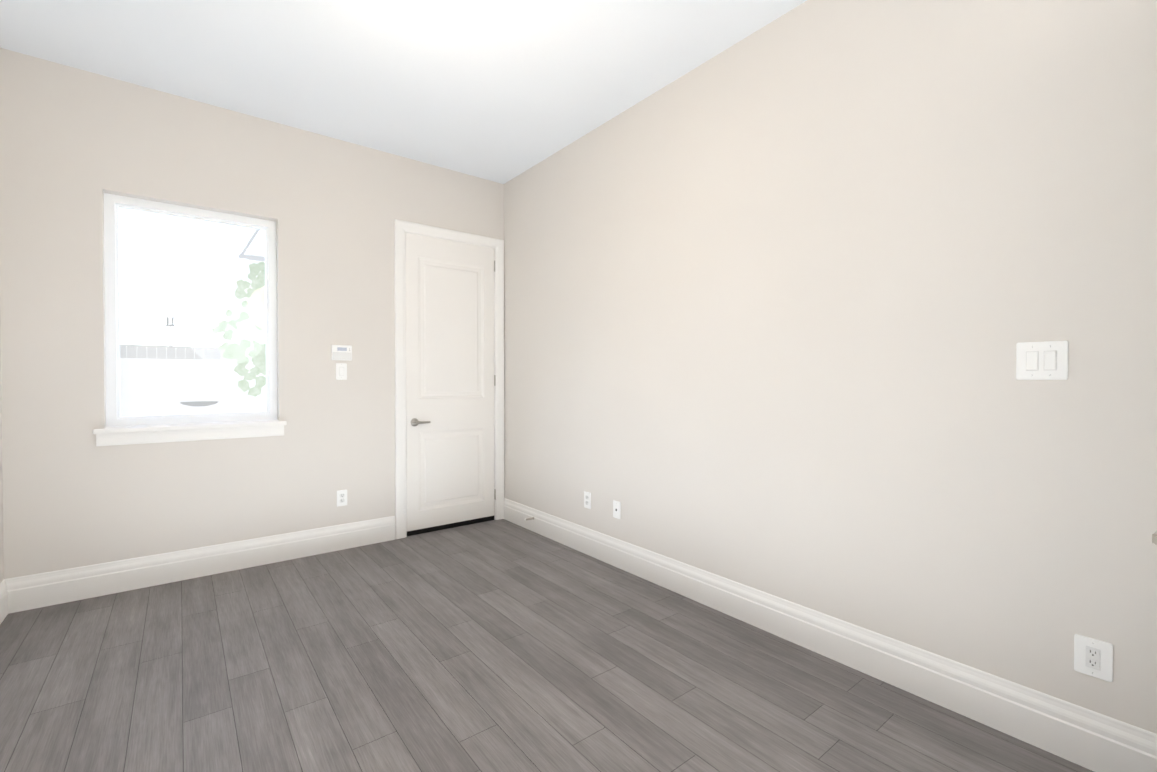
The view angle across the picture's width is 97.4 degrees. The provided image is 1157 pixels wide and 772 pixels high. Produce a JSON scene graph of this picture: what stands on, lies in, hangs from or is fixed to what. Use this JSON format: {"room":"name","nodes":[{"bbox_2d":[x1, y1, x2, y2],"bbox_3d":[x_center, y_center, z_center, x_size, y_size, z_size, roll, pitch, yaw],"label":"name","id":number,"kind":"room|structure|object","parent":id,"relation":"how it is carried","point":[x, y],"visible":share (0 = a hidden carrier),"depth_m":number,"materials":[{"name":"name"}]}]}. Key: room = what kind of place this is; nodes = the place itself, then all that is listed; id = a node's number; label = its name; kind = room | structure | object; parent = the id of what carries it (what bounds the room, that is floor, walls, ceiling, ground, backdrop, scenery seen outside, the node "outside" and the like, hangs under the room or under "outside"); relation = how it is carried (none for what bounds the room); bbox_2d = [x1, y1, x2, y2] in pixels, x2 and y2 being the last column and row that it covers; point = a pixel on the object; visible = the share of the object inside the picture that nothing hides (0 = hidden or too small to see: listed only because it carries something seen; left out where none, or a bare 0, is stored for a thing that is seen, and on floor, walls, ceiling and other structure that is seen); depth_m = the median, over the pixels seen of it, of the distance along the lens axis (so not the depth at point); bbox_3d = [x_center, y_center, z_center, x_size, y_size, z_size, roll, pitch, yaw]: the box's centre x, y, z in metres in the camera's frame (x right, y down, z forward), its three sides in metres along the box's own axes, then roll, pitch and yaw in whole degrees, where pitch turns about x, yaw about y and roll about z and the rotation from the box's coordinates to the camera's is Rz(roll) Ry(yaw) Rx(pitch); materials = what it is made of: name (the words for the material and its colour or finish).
{"room":"empty room","nodes":[
{"label":"empty room","id":0,"kind":"room"},
{"bbox_2d":[0,310,3,582],"bbox_3d":[-1.635,-0.267,0.753,0.140,3.020,4.870,0,1,-38],"label":"wall","id":1,"kind":"structure","parent":0,"point":[1,533],"depth_m":2.70,"materials":[{"name":"paint"}]},
{"bbox_2d":[0,579,7,623],"bbox_3d":[-1.616,1.149,0.873,0.017,0.185,4.730,0,1,-38],"label":"baseboard","id":2,"kind":"structure","parent":1,"relation":"attached to","point":[3,601],"depth_m":2.67,"materials":[{"name":"paint"}]},
{"bbox_2d":[0,48,503,578],"bbox_3d":[-1.921,-0.300,3.712,3.340,3.020,0.140,0,1,-38],"label":"wall","id":3,"kind":"structure","parent":0,"point":[76,144],"depth_m":3.19,"materials":[{"name":"paint"}]},
{"bbox_2d":[93,193,286,445],"bbox_3d":[-2.451,-0.401,3.270,0.973,1.492,0.180,0,1,-38],"label":"window","id":4,"kind":"structure","parent":3,"relation":"in","point":[113,203],"depth_m":3.22,"materials":[{"name":"glass"}]},
{"bbox_2d":[5,516,394,613],"bbox_3d":[-2.261,1.122,3.362,2.075,0.185,0.017,0,1,-38],"label":"baseboard","id":5,"kind":"structure","parent":3,"relation":"attached to","point":[33,591],"depth_m":3.18,"materials":[{"name":"paint"}]},
{"bbox_2d":[331,345,351,360],"bbox_3d":[-1.744,-0.245,3.746,0.140,0.112,0.026,0,1,-38],"label":"keypad","id":6,"kind":"object","parent":3,"relation":"attached to","point":[341,352],"visible":1,"depth_m":3.73,"materials":[{"name":"white plastic"}]},
{"bbox_2d":[336,363,346,379],"bbox_3d":[-1.748,-0.107,3.752,0.075,0.122,0.014,0,1,-38],"label":"light switch","id":7,"kind":"object","parent":3,"relation":"attached to","point":[341,371],"visible":1,"depth_m":3.75,"materials":[{"name":"white plastic"}]},
{"bbox_2d":[337,490,346,506],"bbox_3d":[-1.750,0.830,3.765,0.072,0.117,0.008,0,1,-38],"label":"electrical outlet","id":8,"kind":"object","parent":3,"relation":"attached to","point":[341,497],"visible":1,"depth_m":3.76,"materials":[{"name":"white plastic"}]},
{"bbox_2d":[394,219,503,538],"bbox_3d":[-1.100,-0.054,4.348,0.973,2.514,0.160,0,1,-38],"label":"door frame","id":9,"kind":"structure","parent":3,"relation":"attached to","point":[401,227],"depth_m":4.06,"materials":[{"name":"paint"}]},
{"bbox_2d":[406,233,495,535],"bbox_3d":[-1.072,-0.012,4.320,0.799,2.430,0.160,0,1,-38],"label":"back door","id":10,"kind":"structure","parent":3,"relation":"in","point":[450,380],"depth_m":4.29,"materials":[{"name":"paint"}]},
{"bbox_2d":[0,0,806,183],"bbox_3d":[-0.419,-1.829,1.779,3.340,0.080,5.010,0,1,-38],"label":"ceiling","id":11,"kind":"structure","parent":0,"point":[501,91],"depth_m":2.78,"materials":[{"name":"paint"}]},
{"bbox_2d":[0,519,1093,771],"bbox_3d":[-0.419,1.256,1.813,3.340,0.050,5.010,0,1,-38],"label":"floor","id":12,"kind":"structure","parent":0,"point":[502,645],"depth_m":2.11,"materials":[{"name":"grey wood"}]},
{"bbox_2d":[504,0,1156,733],"bbox_3d":[0.883,-0.289,2.728,0.140,3.020,4.870,0,1,-38],"label":"wall","id":13,"kind":"structure","parent":0,"point":[784,294],"depth_m":2.13,"materials":[{"name":"paint"}]},
{"bbox_2d":[584,491,590,508],"bbox_3d":[0.063,0.823,3.667,0.008,0.117,0.072,0,1,-38],"label":"electrical outlet","id":14,"kind":"object","parent":13,"relation":"attached to","point":[587,499],"visible":1,"depth_m":3.66,"materials":[{"name":"white plastic"}]},
{"bbox_2d":[613,500,620,518],"bbox_3d":[0.256,0.833,3.420,0.008,0.115,0.070,0,1,-38],"label":"jack","id":15,"kind":"object","parent":13,"relation":"attached to","point":[617,509],"visible":1,"depth_m":3.42,"materials":[{"name":"white plastic"}]},
{"bbox_2d":[504,498,1156,771],"bbox_3d":[0.778,1.128,2.750,0.017,0.185,4.730,0,1,-38],"label":"baseboard","id":16,"kind":"structure","parent":13,"relation":"attached to","point":[1086,738],"depth_m":2.07,"materials":[{"name":"paint"}]},
{"bbox_2d":[1016,341,1067,379],"bbox_3d":[1.572,-0.086,1.728,0.014,0.130,0.132,0,1,-38],"label":"double light switch","id":17,"kind":"object","parent":13,"relation":"attached to","point":[1046,360],"visible":1,"depth_m":1.73,"materials":[{"name":"white plastic"}]},
{"bbox_2d":[1074,634,1112,681],"bbox_3d":[1.655,0.874,1.635,0.010,0.122,0.088,0,1,-38],"label":"electrical outlet","id":18,"kind":"object","parent":13,"relation":"attached to","point":[1093,657],"visible":1,"depth_m":1.63,"materials":[{"name":"white plastic"}]},
{"bbox_2d":[1152,530,1156,544],"bbox_3d":[1.502,0.017,1.226,0.725,2.418,0.160,-1,1,-42],"label":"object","id":19,"kind":"structure","parent":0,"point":[1154,538],"depth_m":1.08,"materials":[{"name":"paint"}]},
{"label":"outside","id":20,"kind":"structure","parent":0,"visible":0},
{"bbox_3d":[-11.255,1.352,18.016,38.000,0.100,33.860,0,1,-38],"label":"ground","id":21,"kind":"structure","parent":20,"visible":0},
{"bbox_2d":[165,316,174,345],"bbox_3d":[-8.534,-0.034,10.641,0.170,2.835,0.120,0,1,-38],"label":"lamp post","id":22,"kind":"object","parent":21,"relation":"on","point":[171,320],"depth_m":10.60,"materials":[{"name":"white metal"}]},
{"bbox_2d":[120,344,230,415],"bbox_3d":[-12.596,0.291,10.477,8.600,2.190,6.050,0,1,-38],"label":"fence","id":23,"kind":"object","parent":21,"relation":"on","point":[180,386],"depth_m":10.17,"materials":[{"name":"white"}]},
{"bbox_2d":[180,401,217,413],"bbox_3d":[-4.418,0.811,5.935,0.360,1.250,0.360,0,1,-38],"label":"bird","id":24,"kind":"object","parent":21,"relation":"on","point":[194,406],"depth_m":5.88},
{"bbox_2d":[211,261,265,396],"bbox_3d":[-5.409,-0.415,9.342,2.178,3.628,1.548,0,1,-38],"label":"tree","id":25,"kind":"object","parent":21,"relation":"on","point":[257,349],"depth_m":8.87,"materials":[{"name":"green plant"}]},
{"bbox_2d":[226,229,265,412],"bbox_3d":[-8.424,-5.803,20.322,9.300,14.160,9.000,0,1,-38],"label":"house","id":26,"kind":"structure","parent":21,"relation":"on","point":[253,333],"depth_m":14.61,"materials":[{"name":"white"}]}
]}

